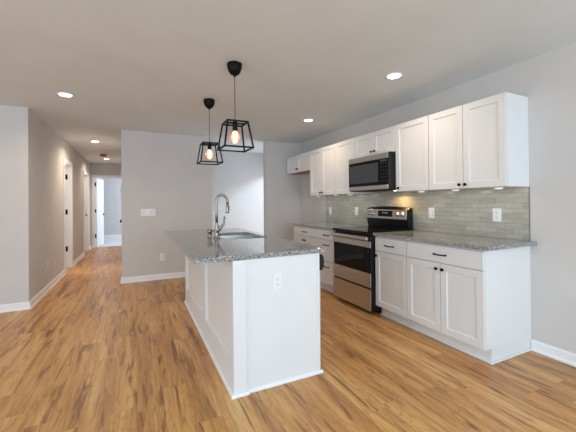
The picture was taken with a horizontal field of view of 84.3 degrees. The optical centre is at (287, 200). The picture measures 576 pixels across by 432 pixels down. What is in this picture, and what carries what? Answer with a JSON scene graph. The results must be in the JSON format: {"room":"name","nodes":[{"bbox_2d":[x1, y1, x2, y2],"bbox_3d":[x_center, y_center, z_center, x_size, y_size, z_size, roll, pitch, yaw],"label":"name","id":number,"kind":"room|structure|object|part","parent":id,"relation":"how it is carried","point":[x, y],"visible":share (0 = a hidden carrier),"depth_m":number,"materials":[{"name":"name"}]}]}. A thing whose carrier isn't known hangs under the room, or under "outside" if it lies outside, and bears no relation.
{"room":"kitchen","nodes":[
{"label":"kitchen","id":0,"kind":"room"},
{"bbox_2d":[0,105,15,304],"bbox_3d":[-4.765,0.100,3.161,3.280,2.445,0.120,0,0,-26],"label":"wall","id":1,"kind":"structure","parent":0,"point":[7,113],"depth_m":3.78,"materials":[{"name":"paint"}]},
{"bbox_2d":[0,301,29,312],"bbox_3d":[-4.657,1.277,3.119,3.404,0.089,0.027,0,0,-26],"label":"baseboard","id":2,"kind":"structure","parent":1,"relation":"attached to","point":[11,307],"depth_m":3.79,"materials":[{"name":"white wood"}]},
{"bbox_2d":[15,106,90,302],"bbox_3d":[-4.453,0.117,6.454,0.120,2.445,5.794,0,0,-26],"label":"wall","id":3,"kind":"structure","parent":0,"point":[40,151],"depth_m":4.40,"materials":[{"name":"paint"}]},
{"bbox_2d":[29,245,91,308],"bbox_3d":[-4.371,1.294,6.473,0.027,0.089,5.808,0,0,-26],"label":"baseboard","id":4,"kind":"structure","parent":3,"relation":"attached to","point":[46,289],"depth_m":4.76,"materials":[{"name":"white wood"}]},
{"bbox_2d":[63,158,72,273],"bbox_3d":[-4.261,0.284,6.075,0.138,2.102,0.800,0,0,-26],"label":"trim","id":5,"kind":"structure","parent":3,"relation":"attached to","point":[67,165],"depth_m":6.37,"materials":[{"name":"white wood"}]},
{"bbox_2d":[83,170,88,254],"bbox_3d":[-5.298,0.307,8.250,0.138,2.102,0.900,0,0,-26],"label":"trim","id":6,"kind":"structure","parent":3,"relation":"attached to","point":[85,174],"depth_m":8.59,"materials":[{"name":"white wood"}]},
{"bbox_2d":[90,163,120,247],"bbox_3d":[-5.148,0.141,9.398,4.000,2.445,0.120,0,0,-26],"label":"wall","id":7,"kind":"structure","parent":0,"point":[95,168],"depth_m":9.20,"materials":[{"name":"paint"}]},
{"bbox_2d":[95,178,104,246],"bbox_3d":[-5.658,0.350,9.622,0.090,2.000,0.700,0,0,-16],"label":"door","id":8,"kind":"structure","parent":7,"relation":"in","point":[99,188],"depth_m":9.55,"materials":[{"name":"white wood"}]},
{"bbox_2d":[92,175,120,247],"bbox_3d":[-5.238,0.314,9.350,0.885,2.100,0.150,0,0,-26],"label":"trim","id":9,"kind":"structure","parent":7,"relation":"attached to","point":[94,235],"depth_m":9.12,"materials":[{"name":"white wood"}]},
{"bbox_2d":[95,239,121,247],"bbox_3d":[-5.687,1.419,10.546,4.000,0.112,2.439,0,0,-26],"label":"carpet","id":10,"kind":"object","parent":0,"point":[107,242],"visible":0.21,"depth_m":10.11,"materials":[{"name":"white carpet"}]},
{"bbox_2d":[98,178,121,234],"bbox_3d":[-5.652,0.146,10.454,4.200,2.433,2.460,0,0,-26],"label":"wall","id":11,"kind":"structure","parent":0,"point":[112,194],"depth_m":11.40,"materials":[{"name":"paint"}]},
{"bbox_2d":[104,235,121,239],"bbox_3d":[-6.121,1.308,11.455,3.980,0.155,0.027,0,0,-26],"label":"baseboard","id":12,"kind":"structure","parent":11,"relation":"attached to","point":[105,236],"depth_m":11.38,"materials":[{"name":"white wood"}]},
{"bbox_2d":[121,130,212,277],"bbox_3d":[-2.327,0.093,6.063,1.440,2.445,1.530,0,0,-26],"label":"wall","id":13,"kind":"structure","parent":0,"point":[160,172],"depth_m":5.31,"materials":[{"name":"paint"}]},
{"bbox_2d":[141,209,154,215],"bbox_3d":[-2.294,0.195,5.219,0.195,0.103,0.019,0,0,-26],"label":"light switch","id":14,"kind":"object","parent":13,"relation":"attached to","point":[144,212],"visible":1,"depth_m":5.21,"materials":[{"name":"white plastic"}]},
{"bbox_2d":[121,272,184,283],"bbox_3d":[-1.987,1.264,5.350,1.454,0.089,0.027,0,0,-26],"label":"baseboard","id":15,"kind":"structure","parent":13,"relation":"attached to","point":[176,274],"depth_m":5.23,"materials":[{"name":"white wood"}]},
{"bbox_2d":[212,150,263,233],"bbox_3d":[-1.182,0.090,7.391,1.768,2.445,0.120,0,0,-26],"label":"wall","id":16,"kind":"structure","parent":0,"point":[239,177],"depth_m":7.36,"materials":[{"name":"paint"}]},
{"bbox_2d":[263,141,300,240],"bbox_3d":[-0.111,0.073,6.328,0.749,2.445,0.120,0,0,-26],"label":"wall","id":17,"kind":"structure","parent":0,"point":[282,206],"depth_m":6.25,"materials":[{"name":"paint"}]},
{"bbox_2d":[0,0,575,163],"bbox_3d":[-2.960,-1.183,4.351,7.820,0.100,16.020,0,0,-26],"label":"ceiling","id":18,"kind":"structure","parent":0,"point":[135,65],"depth_m":2.59,"materials":[{"name":"paint"}]},
{"bbox_2d":[56,92,73,96],"bbox_3d":[-2.398,-1.140,3.430,0.164,0.008,0.164,0,0,-26],"label":"recessed light","id":19,"kind":"object","parent":18,"relation":"in","point":[64,94],"visible":1,"depth_m":3.41,"materials":[{"name":"white"}]},
{"bbox_2d":[196,98,222,164],"bbox_3d":[-0.900,-0.790,3.646,0.254,0.734,0.254,0,0,-26],"label":"pendant light","id":20,"kind":"object","parent":18,"relation":"hanging from","point":[209,103],"visible":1,"depth_m":3.63,"materials":[{"name":"black metal"}]},
{"bbox_3d":[-0.900,-0.856,3.646,0.005,0.378,0.006,0,0,-16],"label":"cord","id":21,"kind":"part","parent":20,"relation":"part of","materials":[{"name":"black metal"}]},
{"bbox_3d":[-0.897,-0.532,3.644,0.104,0.114,0.104,0,0,-26],"label":"bulb","id":22,"kind":"part","parent":20,"relation":"part of","materials":[{"name":"clear glass"}]},
{"bbox_2d":[217,61,253,152],"bbox_3d":[-0.452,-0.800,2.707,0.254,0.734,0.254,0,0,-26],"label":"pendant light","id":23,"kind":"object","parent":18,"relation":"hanging from","point":[234,68],"visible":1,"depth_m":2.69,"materials":[{"name":"black metal"}]},
{"bbox_3d":[-0.449,-0.542,2.705,0.104,0.114,0.104,0,0,-26],"label":"bulb","id":24,"kind":"part","parent":23,"relation":"part of","materials":[{"name":"clear glass"}]},
{"bbox_2d":[233,121,237,130],"bbox_3d":[-0.450,-0.638,2.706,0.042,0.089,0.042,0,0,-26],"label":"socket","id":25,"kind":"object","parent":23,"relation":"attached to","point":[235,125],"depth_m":2.69,"materials":[{"name":"black metal"}]},
{"bbox_2d":[385,72,402,78],"bbox_3d":[1.001,-1.176,3.005,0.164,0.008,0.164,0,0,-26],"label":"recessed light","id":26,"kind":"object","parent":18,"relation":"in","point":[395,75],"visible":1,"depth_m":2.98,"materials":[{"name":"white"}]},
{"bbox_2d":[0,246,575,431],"bbox_3d":[-2.409,1.350,3.235,7.820,0.100,13.580,0,0,-26],"label":"floor","id":27,"kind":"structure","parent":0,"point":[96,353],"depth_m":2.27,"materials":[{"name":"brown wood"}]},
{"bbox_2d":[184,235,322,399],"bbox_3d":[-0.525,0.841,3.215,0.721,0.882,2.265,0,0,-26],"label":"kitchen island","id":28,"kind":"object","parent":27,"relation":"on","point":[257,320],"visible":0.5,"depth_m":2.23,"materials":[{"name":"white wood"}]},
{"bbox_3d":[-0.826,0.843,3.076,0.022,0.882,2.220,0,0,-26],"label":"panel","id":29,"kind":"part","parent":28,"relation":"part of","materials":[{"name":"white wood"}]},
{"bbox_2d":[164,228,325,263],"bbox_3d":[-0.634,0.384,3.181,0.960,0.032,2.260,0,0,-26],"label":"island countertop","id":30,"kind":"structure","parent":28,"relation":"on","point":[195,245],"depth_m":2.51,"materials":[{"name":"stone"}]},
{"bbox_2d":[207,229,214,237],"bbox_3d":[-0.758,0.327,3.158,0.085,0.084,0.048,0,0,-26],"label":"soap dispenser","id":31,"kind":"object","parent":30,"relation":"on","point":[209,231],"visible":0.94,"depth_m":3.14,"materials":[{"name":"silver metal"}]},
{"bbox_2d":[214,194,228,238],"bbox_3d":[-0.647,0.149,3.107,0.156,0.436,0.062,0,0,-19],"label":"kitchen faucet","id":32,"kind":"object","parent":30,"relation":"on","point":[217,228],"visible":1,"depth_m":3.08,"materials":[{"name":"silver metal"}]},
{"bbox_3d":[-0.655,0.235,3.085,0.093,0.162,0.034,-1,0,-7],"label":"lever","id":33,"kind":"part","parent":32,"relation":"part of","materials":[{"name":"silver metal"}]},
{"bbox_2d":[220,235,255,239],"bbox_3d":[-0.523,0.492,3.380,0.411,0.183,0.711,0,0,-26],"label":"sink","id":34,"kind":"object","parent":30,"relation":"in","point":[230,237],"visible":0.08,"depth_m":3.70,"materials":[{"name":"metal"}]},
{"bbox_3d":[-0.529,1.270,3.198,0.693,0.024,2.247,0,0,-26],"label":"shoe molding","id":35,"kind":"part","parent":28,"relation":"part of","materials":[{"name":"white wood"}]},
{"bbox_2d":[273,272,281,290],"bbox_3d":[-0.074,0.560,2.204,0.068,0.120,0.006,0,0,-26],"label":"outlet","id":36,"kind":"object","parent":28,"relation":"attached to","point":[277,276],"depth_m":2.20,"materials":[{"name":"white plastic"}]},
{"bbox_3d":[-0.066,0.831,2.220,0.654,0.882,0.020,0,0,-26],"label":"panel","id":37,"kind":"part","parent":28,"relation":"part of","materials":[{"name":"white wood"}]},
{"bbox_2d":[294,225,322,287],"bbox_3d":[0.530,0.842,5.106,0.655,0.882,0.776,0,0,-26],"label":"base cabinet","id":38,"kind":"object","parent":27,"relation":"on","point":[307,235],"visible":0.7,"depth_m":4.93,"materials":[{"name":"white wood"}]},
{"bbox_3d":[0.190,0.863,5.159,0.019,0.610,0.383,0,0,-26],"label":"door","id":39,"kind":"part","parent":38,"relation":"part of","materials":[{"name":"white wood"}]},
{"bbox_3d":[0.270,0.484,4.986,0.019,0.132,0.772,0,0,-26],"label":"drawer","id":40,"kind":"part","parent":38,"relation":"part of","materials":[{"name":"white wood"}]},
{"bbox_3d":[0.357,0.859,4.808,0.019,0.610,0.383,0,0,-26],"label":"door","id":41,"kind":"part","parent":38,"relation":"part of","materials":[{"name":"white wood"}]},
{"bbox_2d":[292,222,365,230],"bbox_3d":[0.627,0.382,4.903,0.649,0.032,1.282,0,0,-26],"label":"countertop","id":42,"kind":"structure","parent":38,"relation":"on","point":[321,225],"depth_m":4.83,"materials":[{"name":"stone"}]},
{"bbox_2d":[319,254,323,354],"bbox_3d":[-0.151,0.834,2.532,0.631,0.880,0.653,0,0,-26],"label":"dishwasher","id":43,"kind":"object","parent":27,"relation":"on","point":[321,258],"visible":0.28,"depth_m":2.38,"materials":[{"name":"silver metal"}]},
{"bbox_3d":[0.100,0.842,2.661,0.026,0.630,0.628,0,0,-26],"label":"door","id":44,"kind":"part","parent":43,"relation":"part of","materials":[{"name":"silver metal"}]},
{"bbox_3d":[0.111,0.462,2.659,0.043,0.116,0.648,0,0,-26],"label":"control panel","id":45,"kind":"part","parent":43,"relation":"part of","materials":[{"name":"black plastic"}]},
{"bbox_2d":[318,229,334,292],"bbox_3d":[0.801,0.836,4.538,0.655,0.882,0.477,0,0,-26],"label":"base cabinet","id":46,"kind":"object","parent":27,"relation":"on","point":[325,240],"visible":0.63,"depth_m":4.41,"materials":[{"name":"white wood"}]},
{"bbox_3d":[0.543,0.699,4.416,0.019,0.298,0.473,0,0,-26],"label":"drawer","id":47,"kind":"part","parent":46,"relation":"part of","materials":[{"name":"white wood"}]},
{"bbox_3d":[0.541,0.478,4.418,0.019,0.132,0.473,0,0,-26],"label":"drawer","id":48,"kind":"part","parent":46,"relation":"part of","materials":[{"name":"white wood"}]},
{"bbox_3d":[0.546,1.007,4.414,0.019,0.306,0.473,0,0,-26],"label":"drawer","id":49,"kind":"part","parent":46,"relation":"part of","materials":[{"name":"white wood"}]},
{"bbox_2d":[330,206,412,312],"bbox_3d":[1.018,0.673,3.960,0.691,1.196,0.744,0,0,-26],"label":"range","id":50,"kind":"object","parent":27,"relation":"on","point":[354,280],"visible":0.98,"depth_m":3.80,"materials":[{"name":"silver metal"}]},
{"bbox_3d":[0.730,0.424,3.825,0.059,0.038,0.720,0,0,-26],"label":"handle","id":51,"kind":"part","parent":50,"relation":"part of","materials":[{"name":"silver metal"}]},
{"bbox_3d":[0.775,1.109,3.840,0.036,0.257,0.736,0,0,-26],"label":"storage drawer","id":52,"kind":"part","parent":50,"relation":"part of","materials":[{"name":"silver metal"}]},
{"bbox_3d":[0.773,0.686,3.843,0.032,0.572,0.736,0,0,-26],"label":"oven door","id":53,"kind":"part","parent":50,"relation":"part of","materials":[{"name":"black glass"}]},
{"bbox_2d":[333,226,410,234],"bbox_3d":[1.036,0.366,3.972,0.643,0.033,0.744,0,0,-26],"label":"cooktop","id":54,"kind":"object","parent":50,"relation":"in","point":[360,230],"depth_m":3.87,"materials":[{"name":"black glass"}]},
{"bbox_3d":[1.252,0.172,4.091,0.016,0.115,0.710,0,0,-26],"label":"control panel","id":55,"kind":"part","parent":50,"relation":"part of","materials":[{"name":"silver metal"}]},
{"bbox_2d":[375,236,413,328],"bbox_3d":[1.326,0.824,3.438,0.655,0.882,0.447,0,0,-26],"label":"base cabinet","id":56,"kind":"object","parent":27,"relation":"on","point":[391,256],"visible":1,"depth_m":3.30,"materials":[{"name":"white wood"}]},
{"bbox_3d":[1.066,0.473,3.317,0.019,0.144,0.443,0,0,-26],"label":"drawer","id":57,"kind":"part","parent":56,"relation":"part of","materials":[{"name":"white wood"}]},
{"bbox_3d":[1.069,0.850,3.315,0.019,0.598,0.443,0,0,-26],"label":"door","id":58,"kind":"part","parent":56,"relation":"part of","materials":[{"name":"white wood"}]},
{"bbox_3d":[1.134,1.257,3.341,0.014,0.018,0.447,0,0,-26],"label":"shoe molding","id":59,"kind":"part","parent":56,"relation":"part of","materials":[{"name":"white wood"}]},
{"bbox_2d":[406,240,530,364],"bbox_3d":[1.591,0.818,2.882,0.655,0.882,0.779,0,0,-26],"label":"base cabinet","id":60,"kind":"object","parent":27,"relation":"on","point":[477,303],"visible":0.99,"depth_m":2.60,"materials":[{"name":"white wood"}]},
{"bbox_3d":[1.249,0.846,2.939,0.019,0.598,0.377,0,0,-26],"label":"door","id":61,"kind":"part","parent":60,"relation":"part of","materials":[{"name":"white wood"}]},
{"bbox_3d":[1.328,0.467,2.768,0.019,0.144,0.760,0,0,-26],"label":"drawer","id":62,"kind":"part","parent":60,"relation":"part of","materials":[{"name":"white wood"}]},
{"bbox_2d":[373,230,536,250],"bbox_3d":[1.500,0.363,3.072,0.649,0.032,1.272,0,0,-26],"label":"countertop","id":63,"kind":"structure","parent":60,"relation":"on","point":[448,239],"depth_m":2.81,"materials":[{"name":"stone"}]},
{"bbox_3d":[1.414,0.842,2.593,0.019,0.598,0.377,0,0,-26],"label":"door","id":64,"kind":"part","parent":60,"relation":"part of","materials":[{"name":"white wood"}]},
{"bbox_3d":[1.629,1.250,2.895,0.523,0.018,0.779,0,0,-26],"label":"shoe molding","id":65,"kind":"part","parent":60,"relation":"part of","materials":[{"name":"white wood"}]},
{"bbox_2d":[300,42,575,353],"bbox_3d":[1.810,0.037,3.312,0.120,2.445,10.060,0,0,-26],"label":"wall","id":66,"kind":"structure","parent":0,"point":[548,80],"depth_m":2.60,"materials":[{"name":"paint"}]},
{"bbox_2d":[287,151,309,174],"bbox_3d":[0.304,-0.682,5.916,0.346,0.318,0.918,0,0,-26],"label":"upper cabinet","id":67,"kind":"object","parent":66,"relation":"attached to","point":[299,164],"visible":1,"depth_m":5.82,"materials":[{"name":"white wood"}]},
{"bbox_3d":[0.083,-0.680,6.066,0.019,0.311,0.454,0,0,-26],"label":"door","id":68,"kind":"part","parent":67,"relation":"part of","materials":[{"name":"white wood"}]},
{"bbox_3d":[0.281,-0.685,5.651,0.019,0.311,0.454,0,0,-26],"label":"door","id":69,"kind":"part","parent":67,"relation":"part of","materials":[{"name":"white wood"}]},
{"bbox_2d":[310,144,347,195],"bbox_3d":[0.666,-0.469,5.160,0.346,0.759,0.748,0,0,-26],"label":"upper cabinet","id":70,"kind":"object","parent":66,"relation":"attached to","point":[322,160],"visible":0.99,"depth_m":5.05,"materials":[{"name":"white wood"}]},
{"bbox_3d":[0.464,-0.467,5.271,0.019,0.755,0.369,0,0,-26],"label":"door","id":71,"kind":"part","parent":70,"relation":"part of","materials":[{"name":"white wood"}]},
{"bbox_3d":[0.625,-0.470,4.933,0.019,0.755,0.369,0,0,-26],"label":"door","id":72,"kind":"part","parent":70,"relation":"part of","materials":[{"name":"white wood"}]},
{"bbox_2d":[335,138,372,193],"bbox_3d":[0.944,-0.475,4.610,0.317,0.759,0.479,0,0,-26],"label":"upper cabinet","id":73,"kind":"object","parent":66,"relation":"attached to","point":[344,150],"visible":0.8,"depth_m":4.57,"materials":[{"name":"white wood"}]},
{"bbox_3d":[0.810,-0.474,4.546,0.019,0.755,0.475,0,0,-26],"label":"door","id":74,"kind":"part","parent":73,"relation":"part of","materials":[{"name":"white wood"}]},
{"bbox_2d":[354,126,395,157],"bbox_3d":[1.195,-0.712,4.047,0.346,0.298,0.751,0,0,-26],"label":"upper cabinet","id":75,"kind":"object","parent":66,"relation":"attached to","point":[380,141],"visible":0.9,"depth_m":3.93,"materials":[{"name":"white wood"}]},
{"bbox_3d":[0.993,-0.709,4.159,0.019,0.294,0.370,0,0,-26],"label":"door","id":76,"kind":"part","parent":75,"relation":"part of","materials":[{"name":"white wood"}]},
{"bbox_2d":[349,151,395,191],"bbox_3d":[1.158,-0.337,4.030,0.410,0.445,0.742,0,0,-26],"label":"microwave","id":77,"kind":"object","parent":75,"relation":"attached to","point":[376,172],"visible":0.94,"depth_m":3.83,"materials":[{"name":"silver metal"}]},
{"bbox_3d":[0.979,-0.334,3.944,0.004,0.298,0.736,0,0,-26],"label":"glass","id":78,"kind":"part","parent":77,"relation":"part of","materials":[{"name":"black glass"}]},
{"bbox_3d":[1.155,-0.712,3.820,0.019,0.294,0.370,0,0,-26],"label":"door","id":79,"kind":"part","parent":75,"relation":"part of","materials":[{"name":"white wood"}]},
{"bbox_2d":[395,116,442,191],"bbox_3d":[1.458,-0.487,3.500,0.346,0.759,0.453,0,0,-26],"label":"upper cabinet","id":80,"kind":"object","parent":66,"relation":"attached to","point":[411,137],"visible":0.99,"depth_m":3.43,"materials":[{"name":"white wood"}]},
{"bbox_3d":[1.336,-0.486,3.442,0.019,0.755,0.449,0,0,-26],"label":"door","id":81,"kind":"part","parent":80,"relation":"part of","materials":[{"name":"white wood"}]},
{"bbox_2d":[326,187,529,240],"bbox_3d":[1.350,0.126,4.124,0.011,0.456,3.192,0,0,-26],"label":"tile backsplash","id":82,"kind":"structure","parent":66,"relation":"attached to","point":[468,211],"depth_m":3.29,"materials":[{"name":"grey tile"}]},
{"bbox_2d":[428,208,433,217],"bbox_3d":[1.606,0.139,3.568,0.009,0.120,0.076,0,0,-26],"label":"light switch","id":83,"kind":"object","parent":82,"relation":"attached to","point":[430,210],"visible":1,"depth_m":3.56,"materials":[{"name":"white plastic"}]},
{"bbox_2d":[492,208,500,221],"bbox_3d":[1.915,0.132,2.920,0.008,0.122,0.078,0,0,-26],"label":"wall outlet","id":84,"kind":"object","parent":82,"relation":"attached to","point":[496,211],"visible":1,"depth_m":2.92,"materials":[{"name":"white plastic"}]},
{"bbox_3d":[2.037,0.111,2.686,0.011,0.456,0.004,0,0,-26],"label":"edge trim","id":85,"kind":"part","parent":82,"relation":"part of","materials":[{"name":"grey metal"}]},
{"bbox_2d":[428,92,528,189],"bbox_3d":[1.718,-0.492,2.955,0.346,0.759,0.748,0,0,-26],"label":"upper cabinet","id":86,"kind":"object","parent":66,"relation":"attached to","point":[483,143],"visible":1,"depth_m":2.74,"materials":[{"name":"white wood"}]},
{"bbox_3d":[1.516,-0.490,3.067,0.019,0.755,0.369,0,0,-26],"label":"door","id":87,"kind":"part","parent":86,"relation":"part of","materials":[{"name":"white wood"}]},
{"bbox_3d":[1.677,-0.493,2.728,0.019,0.755,0.369,0,0,-26],"label":"door","id":88,"kind":"part","parent":86,"relation":"part of","materials":[{"name":"white wood"}]},
{"bbox_2d":[531,339,575,366],"bbox_3d":[2.956,1.188,0.757,0.027,0.089,4.244,0,0,-26],"label":"baseboard","id":89,"kind":"structure","parent":66,"relation":"attached to","point":[567,357],"depth_m":2.52,"materials":[{"name":"white wood"}]}
]}

